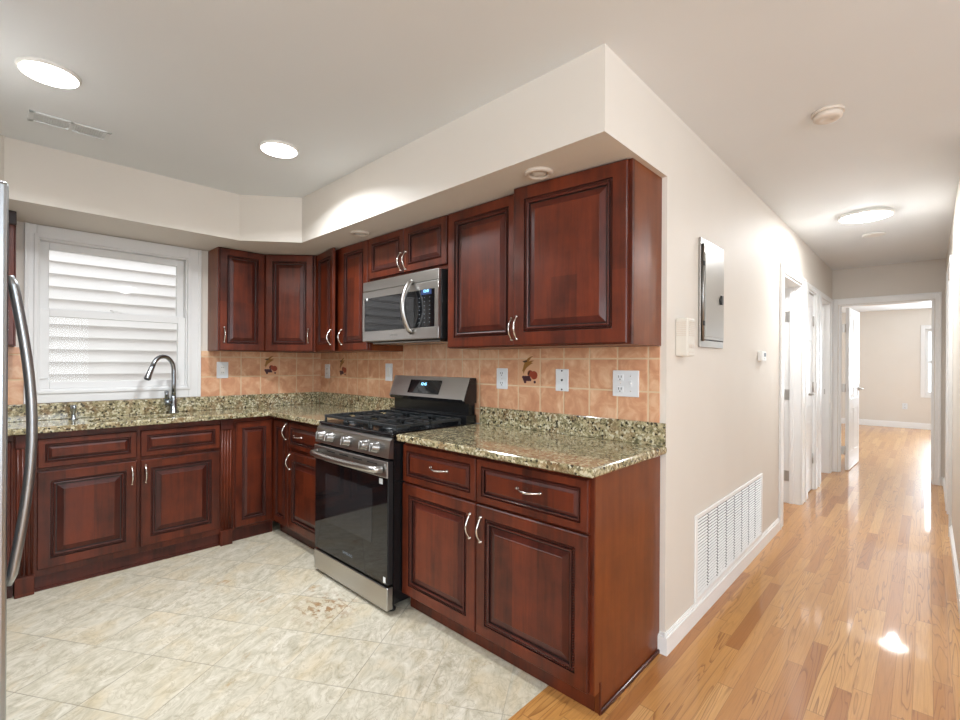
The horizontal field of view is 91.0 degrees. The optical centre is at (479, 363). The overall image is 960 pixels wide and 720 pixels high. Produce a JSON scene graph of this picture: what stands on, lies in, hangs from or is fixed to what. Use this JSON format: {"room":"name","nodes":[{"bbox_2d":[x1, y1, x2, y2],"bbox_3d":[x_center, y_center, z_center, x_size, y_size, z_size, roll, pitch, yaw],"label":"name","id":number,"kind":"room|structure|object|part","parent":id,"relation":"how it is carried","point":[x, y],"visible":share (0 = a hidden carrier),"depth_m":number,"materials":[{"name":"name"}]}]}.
{"room":"kitchen","nodes":[
{"label":"kitchen","id":0,"kind":"room"},
{"bbox_2d":[15,221,286,403],"bbox_3d":[-2.452,0.057,3.198,0.130,2.412,2.880,0,0,43],"label":"wall","id":1,"kind":"structure","parent":0,"point":[20,225],"depth_m":3.51,"materials":[{"name":"paint"}]},
{"bbox_2d":[8,210,16,346],"bbox_3d":[-2.820,-0.467,2.512,0.276,0.744,0.495,0,0,43],"label":"upper cabinet","id":2,"kind":"object","parent":1,"relation":"attached to","point":[12,214],"visible":0.3,"depth_m":2.61,"materials":[{"name":"brown wood"}]},
{"bbox_3d":[-2.752,-0.467,2.448,0.020,0.735,0.483,0,0,43],"label":"door","id":3,"kind":"part","parent":2,"relation":"part of","materials":[{"name":"brown wood"}]},
{"bbox_3d":[-2.737,-0.802,2.435,0.018,0.074,0.495,0,0,43],"label":"crown moulding","id":4,"kind":"part","parent":2,"relation":"part of","materials":[{"name":"wood"}]},
{"bbox_2d":[24,222,201,403],"bbox_3d":[-2.433,-0.295,3.192,0.143,1.081,0.941,0,0,43],"label":"window","id":5,"kind":"structure","parent":1,"relation":"in","point":[38,239],"depth_m":3.11,"materials":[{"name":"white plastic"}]},
{"bbox_3d":[-2.456,-0.524,3.198,0.030,0.454,0.778,0,0,43],"label":"sash","id":6,"kind":"part","parent":5,"relation":"part of","materials":[{"name":"white plastic"}]},
{"bbox_3d":[-2.433,-0.085,3.173,0.032,0.494,0.778,0,0,43],"label":"sash","id":7,"kind":"part","parent":5,"relation":"part of","materials":[{"name":"white plastic"}]},
{"bbox_2d":[8,347,320,404],"bbox_3d":[-2.357,0.128,3.198,0.008,0.440,2.732,0,0,43],"label":"backsplash","id":8,"kind":"structure","parent":1,"relation":"attached to","point":[298,372],"depth_m":3.73,"materials":[{"name":"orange tile"}]},
{"bbox_2d":[217,362,227,377],"bbox_3d":[-1.963,0.053,3.600,0.010,0.124,0.082,0,0,43],"label":"outlet","id":9,"kind":"object","parent":1,"relation":"attached to","point":[222,367],"visible":1,"depth_m":3.60,"materials":[{"name":"white plastic"}]},
{"bbox_2d":[220,366,224,374],"bbox_3d":[-1.961,0.053,3.598,0.004,0.068,0.036,0,0,43],"label":"receptacle","id":10,"kind":"object","parent":9,"relation":"attached to","point":[222,368],"depth_m":3.60,"materials":[{"name":"white plastic"}]},
{"bbox_2d":[208,247,264,351],"bbox_3d":[-1.826,-0.462,3.560,0.276,0.744,0.327,0,0,43],"label":"upper cabinet","id":11,"kind":"object","parent":1,"relation":"attached to","point":[236,278],"visible":1,"depth_m":3.48,"materials":[{"name":"brown wood"}]},
{"bbox_2d":[261,356,278,375],"bbox_3d":[-1.718,0.021,3.863,0.002,0.162,0.147,0,0,43],"label":"tile","id":12,"kind":"structure","parent":1,"relation":"attached to","point":[269,366],"depth_m":3.86,"materials":[{"name":"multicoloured ceramic"}]},
{"bbox_2d":[0,44,667,255],"bbox_3d":[-1.237,-0.988,2.141,3.080,0.311,2.750,0,0,43],"label":"soffit","id":13,"kind":"structure","parent":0,"point":[592,110],"depth_m":2.47,"materials":[{"name":"paint"}]},
{"bbox_2d":[350,230,369,236],"bbox_3d":[-0.762,-0.823,3.006,0.120,0.013,0.120,0,0,43],"label":"puck light","id":14,"kind":"object","parent":13,"relation":"attached to","point":[359,233],"visible":1,"depth_m":2.99,"materials":[{"name":"beige plastic"}]},
{"bbox_2d":[525,167,552,179],"bbox_3d":[0.255,-0.817,2.041,0.124,0.013,0.124,0,0,43],"label":"puck light","id":15,"kind":"object","parent":13,"relation":"attached to","point":[534,173],"visible":1,"depth_m":2.03,"materials":[{"name":"beige plastic"}]},
{"bbox_2d":[0,0,959,312],"bbox_3d":[3.046,-1.154,4.040,6.940,0.092,16.160,0,0,43],"label":"ceiling","id":16,"kind":"structure","parent":0,"point":[190,91],"depth_m":1.92,"materials":[{"name":"paint"}]},
{"bbox_2d":[15,56,81,88],"bbox_3d":[-1.696,-1.139,1.860,0.196,0.014,0.196,0,0,43],"label":"recessed light","id":17,"kind":"object","parent":16,"relation":"in","point":[59,76],"visible":1,"depth_m":1.84,"materials":[{"name":"white plastic"}]},
{"bbox_2d":[27,110,111,141],"bbox_3d":[-1.980,-1.144,2.284,0.124,0.006,0.300,0,0,43],"label":"ceiling vent","id":18,"kind":"object","parent":16,"relation":"in","point":[31,113],"visible":1,"depth_m":2.27,"materials":[{"name":"metal"}]},
{"bbox_2d":[259,140,298,157],"bbox_3d":[-1.068,-1.135,2.511,0.196,0.014,0.196,0,0,43],"label":"recessed light","id":19,"kind":"object","parent":16,"relation":"in","point":[276,148],"visible":1,"depth_m":2.49,"materials":[{"name":"white plastic"}]},
{"bbox_2d":[811,104,844,124],"bbox_3d":[1.562,-1.109,2.119,0.124,0.037,0.124,0,0,43],"label":"smoke detector","id":20,"kind":"object","parent":16,"relation":"attached to","point":[831,113],"visible":1,"depth_m":2.09,"materials":[{"name":"beige plastic"}]},
{"bbox_2d":[838,207,894,223],"bbox_3d":[2.903,-1.107,3.555,0.330,0.028,0.330,0,0,43],"label":"recessed light","id":21,"kind":"object","parent":16,"relation":"in","point":[877,213],"visible":1,"depth_m":3.51,"materials":[{"name":"white plastic"}]},
{"bbox_2d":[839,211,892,222],"bbox_3d":[2.903,-1.096,3.555,0.312,0.006,0.312,0,0,43],"label":"diffuser","id":22,"kind":"object","parent":21,"relation":"attached to","point":[854,216],"depth_m":3.53,"materials":[{"name":"white plastic"}]},
{"bbox_2d":[6,423,959,719],"bbox_3d":[3.033,1.322,4.040,6.940,0.060,16.160,0,0,43],"label":"floor","id":23,"kind":"structure","parent":0,"point":[249,628],"depth_m":2.16,"materials":[{"name":"stone"}]},
{"bbox_2d":[7,435,13,598],"bbox_3d":[-2.868,0.821,2.365,0.414,0.879,0.745,0,0,43],"label":"base cabinet","id":24,"kind":"object","parent":23,"relation":"on","point":[10,451],"visible":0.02,"depth_m":2.51,"materials":[{"name":"brown wood"}]},
{"bbox_3d":[-2.743,0.776,2.261,0.020,0.720,0.705,0,0,43],"label":"door","id":25,"kind":"part","parent":24,"relation":"part of","materials":[{"name":"brown wood"}]},
{"bbox_2d":[0,181,37,719],"bbox_3d":[-1.745,0.394,1.284,0.802,1.745,0.752,0,0,43],"label":"refrigerator","id":26,"kind":"object","parent":23,"relation":"on","point":[8,575],"visible":1,"depth_m":1.24,"materials":[{"name":"metal"}]},
{"bbox_3d":[-1.546,0.245,1.494,0.802,1.445,0.050,0,0,43],"label":"door","id":27,"kind":"part","parent":26,"relation":"part of","materials":[{"name":"metal"}]},
{"bbox_3d":[-1.271,0.184,1.305,0.029,0.850,0.072,0,0,43],"label":"handle","id":28,"kind":"part","parent":26,"relation":"part of","materials":[{"name":"metal"}]},
{"bbox_2d":[13,419,233,598],"bbox_3d":[-2.232,0.824,3.037,0.414,0.879,1.105,0,0,43],"label":"base cabinet","id":29,"kind":"object","parent":23,"relation":"on","point":[107,500],"visible":0.95,"depth_m":2.86,"materials":[{"name":"brown wood"}]},
{"bbox_3d":[-2.275,0.500,2.753,0.020,0.163,0.448,0,0,43],"label":"drawer","id":30,"kind":"part","parent":29,"relation":"part of","materials":[{"name":"brown wood"}]},
{"bbox_3d":[-2.277,0.870,2.753,0.020,0.537,0.448,0,0,43],"label":"door","id":31,"kind":"part","parent":29,"relation":"part of","materials":[{"name":"brown wood"}]},
{"bbox_3d":[-2.119,0.689,2.879,0.035,0.120,0.015,0,0,43],"label":"handle","id":32,"kind":"part","parent":29,"relation":"part of","materials":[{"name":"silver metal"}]},
{"bbox_3d":[-2.071,0.690,2.930,0.035,0.120,0.015,0,0,43],"label":"handle","id":33,"kind":"part","parent":29,"relation":"part of","materials":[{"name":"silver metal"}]},
{"bbox_3d":[-1.952,0.502,3.094,0.020,0.163,0.451,0,0,43],"label":"drawer","id":34,"kind":"part","parent":29,"relation":"part of","materials":[{"name":"brown wood"}]},
{"bbox_3d":[-1.954,0.872,3.094,0.020,0.537,0.451,0,0,43],"label":"door","id":35,"kind":"part","parent":29,"relation":"part of","materials":[{"name":"brown wood"}]},
{"bbox_2d":[232,416,273,541],"bbox_3d":[-1.766,0.827,3.552,0.380,0.879,0.284,0,0,43],"label":"base cabinet","id":36,"kind":"object","parent":23,"relation":"on","point":[253,454],"visible":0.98,"depth_m":3.42,"materials":[{"name":"brown wood"}]},
{"bbox_2d":[273,417,319,548],"bbox_3d":[-1.070,0.831,3.441,0.828,0.879,0.616,0,0,43],"label":"base cabinet","id":37,"kind":"object","parent":23,"relation":"on","point":[293,464],"visible":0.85,"depth_m":3.28,"materials":[{"name":"brown wood"}]},
{"bbox_2d":[8,392,394,435],"bbox_3d":[-1.915,0.318,2.810,1.184,0.136,2.700,0,0,43],"label":"countertop","id":38,"kind":"structure","parent":37,"relation":"on","point":[304,407],"depth_m":3.26,"materials":[{"name":"stone"}]},
{"bbox_2d":[69,405,77,419],"bbox_3d":[-2.494,0.303,2.898,0.088,0.088,0.044,0,0,43],"label":"soap dispenser","id":39,"kind":"object","parent":38,"relation":"on","point":[73,408],"visible":1,"depth_m":2.90,"materials":[{"name":"silver metal"}]},
{"bbox_2d":[144,354,177,412],"bbox_3d":[-2.194,0.145,3.240,0.074,0.408,0.244,0,0,20],"label":"faucet","id":40,"kind":"object","parent":38,"relation":"on","point":[172,401],"visible":1,"depth_m":3.30,"materials":[{"name":"silver metal"}]},
{"bbox_3d":[-2.179,0.090,3.251,0.029,0.298,0.182,0,0,17],"label":"spout","id":41,"kind":"part","parent":40,"relation":"part of","materials":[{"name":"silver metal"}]},
{"bbox_3d":[-2.179,0.244,3.292,0.059,0.104,0.046,0,0,43],"label":"lever","id":42,"kind":"part","parent":40,"relation":"part of","materials":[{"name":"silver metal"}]},
{"bbox_3d":[-1.444,0.790,3.431,0.238,0.745,0.020,0,0,43],"label":"door","id":43,"kind":"part","parent":37,"relation":"part of","materials":[{"name":"brown wood"}]},
{"bbox_3d":[-1.155,0.894,3.157,0.536,0.540,0.020,0,0,43],"label":"door","id":44,"kind":"part","parent":37,"relation":"part of","materials":[{"name":"brown wood"}]},
{"bbox_3d":[-1.153,0.508,3.157,0.536,0.178,0.020,0,0,43],"label":"drawer","id":45,"kind":"part","parent":37,"relation":"part of","materials":[{"name":"brown wood"}]},
{"bbox_2d":[310,375,475,610],"bbox_3d":[-0.546,0.679,2.835,0.755,1.188,0.718,0,0,43],"label":"range","id":46,"kind":"object","parent":23,"relation":"on","point":[359,481],"visible":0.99,"depth_m":2.62,"materials":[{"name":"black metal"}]},
{"bbox_3d":[-0.957,0.435,2.825,0.062,0.062,0.049,0,0,43],"label":"knob","id":47,"kind":"part","parent":46,"relation":"part of","materials":[{"name":"silver metal"}]},
{"bbox_3d":[-0.885,0.435,2.756,0.062,0.062,0.049,0,0,43],"label":"knob","id":48,"kind":"part","parent":46,"relation":"part of","materials":[{"name":"silver metal"}]},
{"bbox_3d":[-0.754,0.436,2.632,0.062,0.062,0.049,0,0,43],"label":"knob","id":49,"kind":"part","parent":46,"relation":"part of","materials":[{"name":"silver metal"}]},
{"bbox_3d":[-0.766,0.537,2.602,0.708,0.034,0.077,0,0,43],"label":"handle","id":50,"kind":"part","parent":46,"relation":"part of","materials":[{"name":"silver metal"}]},
{"bbox_3d":[-0.738,0.538,2.632,0.755,0.084,0.010,0,0,43],"label":"rail","id":51,"kind":"part","parent":46,"relation":"part of","materials":[{"name":"silver metal"}]},
{"bbox_3d":[-0.737,0.851,2.634,0.747,0.538,0.003,0,0,43],"label":"door glass","id":52,"kind":"part","parent":46,"relation":"part of","materials":[{"name":"black glass"}]},
{"bbox_3d":[-0.729,1.192,2.645,0.755,0.116,0.037,0,0,43],"label":"drawer","id":53,"kind":"part","parent":46,"relation":"part of","materials":[{"name":"silver metal"}]},
{"bbox_3d":[-0.724,0.432,2.646,0.755,0.109,0.032,0,0,43],"label":"control panel","id":54,"kind":"part","parent":46,"relation":"part of","materials":[{"name":"silver metal"}]},
{"bbox_3d":[-0.725,0.809,2.647,0.751,0.625,0.031,0,0,43],"label":"oven door","id":55,"kind":"part","parent":46,"relation":"part of","materials":[{"name":"black glass"}]},
{"bbox_3d":[-0.624,0.437,2.508,0.062,0.062,0.049,0,0,43],"label":"knob","id":56,"kind":"part","parent":46,"relation":"part of","materials":[{"name":"silver metal"}]},
{"bbox_3d":[-0.551,0.437,2.439,0.062,0.062,0.049,0,0,43],"label":"knob","id":57,"kind":"part","parent":46,"relation":"part of","materials":[{"name":"silver metal"}]},
{"bbox_2d":[319,418,465,436],"bbox_3d":[-0.537,0.368,2.842,0.755,0.020,0.529,0,0,43],"label":"cooktop","id":58,"kind":"object","parent":46,"relation":"in","point":[349,427],"depth_m":2.66,"materials":[{"name":"black metal"}]},
{"bbox_3d":[-0.465,0.349,2.607,0.156,0.016,0.156,0,0,43],"label":"burner","id":59,"kind":"part","parent":46,"relation":"part of","materials":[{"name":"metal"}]},
{"bbox_3d":[-0.080,0.155,2.783,0.012,0.136,0.057,0,0,43],"label":"trim","id":60,"kind":"part","parent":46,"relation":"part of","materials":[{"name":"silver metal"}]},
{"bbox_2d":[402,442,659,715],"bbox_3d":[0.188,0.837,2.248,1.111,0.879,0.616,0,0,43],"label":"base cabinet","id":61,"kind":"object","parent":23,"relation":"on","point":[555,575],"visible":1,"depth_m":1.91,"materials":[{"name":"brown wood"}]},
{"bbox_3d":[-0.206,0.503,2.224,0.130,0.016,0.033,0,0,43],"label":"handle","id":62,"kind":"part","parent":61,"relation":"part of","materials":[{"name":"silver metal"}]},
{"bbox_3d":[-0.206,0.900,2.257,0.522,0.566,0.020,0,0,43],"label":"door","id":63,"kind":"part","parent":61,"relation":"part of","materials":[{"name":"brown wood"}]},
{"bbox_3d":[-0.203,0.512,2.256,0.518,0.190,0.020,0,0,43],"label":"drawer","id":64,"kind":"part","parent":61,"relation":"part of","materials":[{"name":"brown wood"}]},
{"bbox_3d":[-0.055,0.720,2.078,0.015,0.120,0.035,0,0,43],"label":"handle","id":65,"kind":"part","parent":61,"relation":"part of","materials":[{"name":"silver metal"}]},
{"bbox_3d":[-0.007,0.721,2.032,0.015,0.120,0.035,0,0,43],"label":"handle","id":66,"kind":"part","parent":61,"relation":"part of","materials":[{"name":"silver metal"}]},
{"bbox_3d":[0.182,0.505,1.855,0.130,0.016,0.033,0,0,43],"label":"handle","id":67,"kind":"part","parent":61,"relation":"part of","materials":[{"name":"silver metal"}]},
{"bbox_2d":[396,406,666,477],"bbox_3d":[0.200,0.329,2.230,1.116,0.136,0.632,0,0,43],"label":"countertop","id":68,"kind":"structure","parent":61,"relation":"on","point":[584,446],"depth_m":2.16,"materials":[{"name":"stone"}]},
{"bbox_3d":[0.188,0.902,1.883,0.554,0.566,0.020,0,0,43],"label":"door","id":69,"kind":"part","parent":61,"relation":"part of","materials":[{"name":"brown wood"}]},
{"bbox_3d":[0.190,0.514,1.883,0.554,0.190,0.020,0,0,43],"label":"drawer","id":70,"kind":"part","parent":61,"relation":"part of","materials":[{"name":"brown wood"}]},
{"bbox_3d":[0.596,0.839,1.897,0.022,0.879,0.562,0,0,43],"label":"panel","id":71,"kind":"part","parent":61,"relation":"part of","materials":[{"name":"brown wood"}]},
{"bbox_3d":[0.615,1.220,1.901,0.010,0.118,0.528,0,0,43],"label":"shoe moulding","id":72,"kind":"part","parent":61,"relation":"part of","materials":[{"name":"brown wood"}]},
{"bbox_2d":[353,107,678,632],"bbox_3d":[-0.299,0.068,3.230,3.210,2.412,0.130,0,0,43],"label":"wall","id":73,"kind":"structure","parent":0,"point":[670,184],"depth_m":2.11,"materials":[{"name":"paint"}]},
{"bbox_2d":[263,254,347,352],"bbox_3d":[-1.433,-0.460,3.815,0.495,0.744,0.586,0,0,43],"label":"upper cabinet","id":74,"kind":"object","parent":73,"relation":"attached to","point":[290,280],"visible":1,"depth_m":3.61,"materials":[{"name":"brown wood"}]},
{"bbox_3d":[-1.459,-0.460,3.620,0.355,0.735,0.020,0,0,-4],"label":"door","id":75,"kind":"part","parent":74,"relation":"part of","materials":[{"name":"brown wood"}]},
{"bbox_2d":[325,364,329,377],"bbox_3d":[-1.325,0.071,4.096,0.080,0.122,0.010,0,0,43],"label":"outlet","id":76,"kind":"object","parent":73,"relation":"attached to","point":[327,366],"visible":1,"depth_m":4.08,"materials":[{"name":"white plastic"}]},
{"bbox_2d":[338,358,346,376],"bbox_3d":[-1.144,0.035,3.928,0.147,0.162,0.002,0,0,43],"label":"tile","id":77,"kind":"structure","parent":73,"relation":"attached to","point":[342,364],"depth_m":3.93,"materials":[{"name":"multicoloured ceramic"}]},
{"bbox_2d":[316,240,402,352],"bbox_3d":[-0.932,-0.457,3.478,0.715,0.744,0.384,0,0,43],"label":"upper cabinet","id":78,"kind":"object","parent":73,"relation":"attached to","point":[341,274],"visible":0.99,"depth_m":3.37,"materials":[{"name":"brown wood"}]},
{"bbox_3d":[-1.150,-0.459,3.507,0.020,0.736,0.338,0,0,-39],"label":"door","id":79,"kind":"part","parent":78,"relation":"part of","materials":[{"name":"brown wood"}]},
{"bbox_3d":[-0.873,-0.457,3.277,0.345,0.736,0.020,0,0,43],"label":"door","id":80,"kind":"part","parent":78,"relation":"part of","materials":[{"name":"brown wood"}]},
{"bbox_2d":[385,363,392,380],"bbox_3d":[-0.672,0.067,3.476,0.085,0.128,0.010,0,0,43],"label":"switch","id":81,"kind":"object","parent":73,"relation":"attached to","point":[388,367],"visible":1,"depth_m":3.47,"materials":[{"name":"white plastic"}]},
{"bbox_2d":[363,268,447,344],"bbox_3d":[-0.415,-0.325,2.951,0.751,0.405,0.418,0,0,43],"label":"microwave","id":82,"kind":"object","parent":73,"relation":"attached to","point":[408,309],"visible":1,"depth_m":2.78,"materials":[{"name":"silver metal"}]},
{"bbox_3d":[-0.424,-0.327,2.732,0.030,0.322,0.088,0,0,43],"label":"handle","id":83,"kind":"part","parent":82,"relation":"part of","materials":[{"name":"silver metal"}]},
{"bbox_2d":[368,215,447,281],"bbox_3d":[-0.372,-0.678,2.978,0.781,0.297,0.342,0,0,43],"label":"upper cabinet","id":84,"kind":"object","parent":73,"relation":"attached to","point":[423,246],"visible":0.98,"depth_m":2.84,"materials":[{"name":"brown wood"}]},
{"bbox_3d":[-0.600,-0.689,3.020,0.381,0.270,0.020,0,0,43],"label":"door","id":85,"kind":"part","parent":84,"relation":"part of","materials":[{"name":"brown wood"}]},
{"bbox_3d":[-0.497,-0.622,2.884,0.015,0.120,0.035,0,0,43],"label":"handle","id":86,"kind":"part","parent":84,"relation":"part of","materials":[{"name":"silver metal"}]},
{"bbox_3d":[-0.461,-0.622,2.850,0.015,0.120,0.035,0,0,43],"label":"handle","id":87,"kind":"part","parent":84,"relation":"part of","materials":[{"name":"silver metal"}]},
{"bbox_3d":[-0.319,-0.687,2.753,0.382,0.270,0.020,0,0,43],"label":"door","id":88,"kind":"part","parent":84,"relation":"part of","materials":[{"name":"brown wood"}]},
{"bbox_2d":[320,344,659,422],"bbox_3d":[-0.307,0.107,3.142,3.044,0.505,0.008,0,0,43],"label":"backsplash","id":89,"kind":"structure","parent":73,"relation":"attached to","point":[590,393],"depth_m":2.59,"materials":[{"name":"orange tile"}]},
{"bbox_2d":[448,194,540,349],"bbox_3d":[0.094,-0.452,2.535,0.505,0.744,0.342,0,0,43],"label":"upper cabinet","id":90,"kind":"object","parent":73,"relation":"attached to","point":[480,237],"visible":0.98,"depth_m":2.43,"materials":[{"name":"brown wood"}]},
{"bbox_3d":[0.144,-0.165,2.274,0.015,0.120,0.035,0,0,43],"label":"handle","id":91,"kind":"part","parent":90,"relation":"part of","materials":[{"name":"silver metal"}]},
{"bbox_2d":[497,368,507,388],"bbox_3d":[0.127,0.089,2.719,0.082,0.119,0.009,0,0,43],"label":"outlet","id":92,"kind":"object","parent":73,"relation":"attached to","point":[502,373],"visible":1,"depth_m":2.71,"materials":[{"name":"white plastic"}]},
{"bbox_2d":[518,356,539,385],"bbox_3d":[0.267,0.043,2.590,0.147,0.162,0.002,0,0,43],"label":"tile","id":93,"kind":"structure","parent":73,"relation":"attached to","point":[528,369],"depth_m":2.59,"materials":[{"name":"tile"}]},
{"bbox_2d":[556,369,568,390],"bbox_3d":[0.424,0.088,2.438,0.078,0.114,0.007,0,0,43],"label":"cable jack plate","id":94,"kind":"object","parent":73,"relation":"attached to","point":[562,375],"visible":1,"depth_m":2.43,"materials":[{"name":"white plastic"}]},
{"bbox_2d":[512,158,661,347],"bbox_3d":[0.467,-0.450,2.148,0.566,0.744,0.390,0,0,43],"label":"upper cabinet","id":95,"kind":"object","parent":73,"relation":"attached to","point":[588,243],"visible":1,"depth_m":2.01,"materials":[{"name":"brown wood"}]},
{"bbox_3d":[0.162,-0.164,2.191,0.015,0.120,0.035,0,0,38],"label":"handle","id":96,"kind":"part","parent":95,"relation":"part of","materials":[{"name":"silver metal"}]},
{"bbox_2d":[613,370,638,396],"bbox_3d":[0.675,0.095,2.194,0.130,0.122,0.016,0,0,43],"label":"outlet switch plate","id":97,"kind":"object","parent":73,"relation":"attached to","point":[625,382],"visible":1,"depth_m":2.19,"materials":[{"name":"white plastic"}]},
{"bbox_2d":[617,386,622,392],"bbox_3d":[0.656,0.123,2.212,0.034,0.029,0.003,0,0,43],"label":"receptacle","id":98,"kind":"object","parent":97,"relation":"attached to","point":[619,388],"depth_m":2.21,"materials":[{"name":"white plastic"}]},
{"bbox_2d":[617,374,623,380],"bbox_3d":[0.656,0.067,2.212,0.034,0.029,0.003,0,0,43],"label":"receptacle","id":99,"kind":"object","parent":97,"relation":"attached to","point":[620,377],"depth_m":2.21,"materials":[{"name":"white plastic"}]},
{"bbox_2d":[676,118,831,620],"bbox_3d":[2.521,0.083,3.966,0.130,2.412,4.820,0,0,43],"label":"wall","id":100,"kind":"structure","parent":0,"point":[728,413],"depth_m":2.74,"materials":[{"name":"paint"}]},
{"bbox_2d":[676,318,694,355],"bbox_3d":[0.942,-0.117,2.162,0.059,0.172,0.093,0,0,43],"label":"intercom","id":101,"kind":"object","parent":100,"relation":"attached to","point":[685,327],"visible":1,"depth_m":2.13,"materials":[{"name":"beige plastic"}]},
{"bbox_2d":[698,237,723,348],"bbox_3d":[1.227,-0.355,2.482,0.030,0.550,0.362,0,0,43],"label":"electrical panel","id":102,"kind":"object","parent":100,"relation":"attached to","point":[711,258],"visible":1,"depth_m":2.44,"materials":[{"name":"metal"}]},
{"bbox_3d":[1.231,-0.352,2.487,0.006,0.465,0.325,0,0,43],"label":"door","id":103,"kind":"part","parent":102,"relation":"part of","materials":[{"name":"metal"}]},
{"bbox_2d":[658,518,779,655],"bbox_3d":[1.548,1.238,2.865,0.046,0.092,2.179,0,0,43],"label":"baseboard","id":104,"kind":"structure","parent":100,"relation":"attached to","point":[667,641],"depth_m":2.47,"materials":[{"name":"white paint"}]},
{"bbox_2d":[694,473,762,602],"bbox_3d":[1.507,0.974,2.800,0.010,0.431,1.294,0,0,43],"label":"air vent","id":105,"kind":"object","parent":100,"relation":"in","point":[724,529],"visible":1,"depth_m":2.67,"materials":[{"name":"white metal"}]},
{"bbox_2d":[758,351,765,360],"bbox_3d":[1.924,-0.047,3.217,0.032,0.066,0.110,0,0,43],"label":"thermostat","id":106,"kind":"object","parent":100,"relation":"attached to","point":[761,354],"visible":1,"depth_m":3.18,"materials":[{"name":"white plastic"}]},
{"bbox_2d":[784,311,789,480],"bbox_3d":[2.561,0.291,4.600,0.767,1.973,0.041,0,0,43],"label":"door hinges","id":107,"kind":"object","parent":100,"relation":"in","point":[787,313],"depth_m":4.36,"materials":[{"name":"white paint"}]},
{"bbox_2d":[778,263,806,529],"bbox_3d":[2.630,0.257,4.069,0.148,2.065,1.040,0,0,43],"label":"trim","id":108,"kind":"structure","parent":100,"relation":"attached to","point":[793,295],"depth_m":4.32,"materials":[{"name":"white paint"}]},
{"bbox_2d":[808,294,814,491],"bbox_3d":[3.280,0.297,4.689,0.089,1.968,0.425,0,0,43],"label":"door","id":109,"kind":"structure","parent":100,"relation":"in","point":[811,317],"depth_m":4.77,"materials":[{"name":"white paint"}]},
{"bbox_2d":[806,282,819,499],"bbox_3d":[3.246,0.268,4.718,0.148,2.050,0.750,0,0,43],"label":"trim","id":110,"kind":"structure","parent":100,"relation":"attached to","point":[816,297],"depth_m":4.83,"materials":[{"name":"white paint"}]},
{"bbox_2d":[819,291,833,486],"bbox_3d":[3.841,0.271,5.346,0.148,2.050,0.980,0,0,43],"label":"trim","id":111,"kind":"structure","parent":100,"relation":"attached to","point":[826,308],"depth_m":5.57,"materials":[{"name":"white paint"}]},
{"bbox_2d":[832,258,945,478],"bbox_3d":[4.489,0.094,5.511,4.060,2.412,0.130,0,0,43],"label":"wall","id":112,"kind":"structure","parent":0,"point":[927,276],"depth_m":5.22,"materials":[{"name":"paint"}]},
{"bbox_2d":[841,308,863,469],"bbox_3d":[4.690,0.312,5.928,0.790,1.953,0.098,0,0,-41],"label":"door","id":113,"kind":"structure","parent":112,"relation":"in","point":[851,388],"depth_m":5.81,"materials":[{"name":"white paint"}]},
{"bbox_2d":[833,292,941,485],"bbox_3d":[4.610,0.270,5.383,0.928,2.060,0.148,0,0,43],"label":"trim","id":114,"kind":"structure","parent":112,"relation":"attached to","point":[837,376],"depth_m":5.15,"materials":[{"name":"white paint"}]},
{"bbox_2d":[841,178,959,574],"bbox_3d":[5.707,0.100,5.872,5.330,2.412,9.830,0,0,43],"label":"wall","id":115,"kind":"structure","parent":0,"point":[889,341],"depth_m":9.65,"materials":[{"name":"paint"}]},
{"bbox_2d":[841,418,930,429],"bbox_3d":[6.530,1.251,7.669,3.800,0.120,5.820,0,0,43],"label":"baseboard","id":116,"kind":"structure","parent":115,"relation":"attached to","point":[927,426],"depth_m":9.75,"materials":[{"name":"white paint"}]},
{"bbox_2d":[902,403,907,408],"bbox_3d":[8.676,0.882,9.639,0.080,0.120,0.009,0,0,43],"label":"outlet","id":117,"kind":"object","parent":115,"relation":"attached to","point":[904,405],"visible":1,"depth_m":9.64,"materials":[{"name":"white plastic"}]},
{"bbox_2d":[920,325,930,397],"bbox_3d":[9.204,-0.030,9.210,0.890,1.450,0.114,0,0,43],"label":"window","id":118,"kind":"structure","parent":115,"relation":"in","point":[924,393],"depth_m":9.45,"materials":[{"name":"white plastic"}]},
{"bbox_3d":[9.235,-0.337,9.240,0.750,0.675,0.030,0,0,43],"label":"sash","id":119,"kind":"part","parent":118,"relation":"part of","materials":[{"name":"white plastic"}]},
{"bbox_3d":[9.207,0.293,9.215,0.750,0.665,0.030,0,0,43],"label":"sash","id":120,"kind":"part","parent":118,"relation":"part of","materials":[{"name":"white plastic"}]},
{"bbox_2d":[945,255,952,536],"bbox_3d":[3.849,0.246,3.781,0.148,2.100,0.880,0,0,43],"label":"trim","id":121,"kind":"structure","parent":115,"relation":"attached to","point":[949,286],"depth_m":3.51,"materials":[{"name":"white paint"}]},
{"bbox_2d":[943,477,959,618],"bbox_3d":[4.578,1.254,2.737,2.644,0.092,3.764,0,0,43],"label":"baseboard","id":122,"kind":"structure","parent":115,"relation":"attached to","point":[951,536],"depth_m":2.88,"materials":[{"name":"white paint"}]},
{"label":"outside","id":123,"kind":"structure","parent":0,"visible":0},
{"bbox_3d":[-4.308,2.103,5.554,5.790,0.100,14.000,0,0,43],"label":"ground","id":124,"kind":"structure","parent":123,"visible":0},
{"bbox_2d":[49,250,176,381],"bbox_3d":[-3.083,-0.321,4.404,0.092,4.784,7.200,0,0,43],"label":"neighbor house","id":125,"kind":"structure","parent":124,"relation":"on","point":[80,349],"depth_m":4.16,"materials":[{"name":"white"}]}
]}

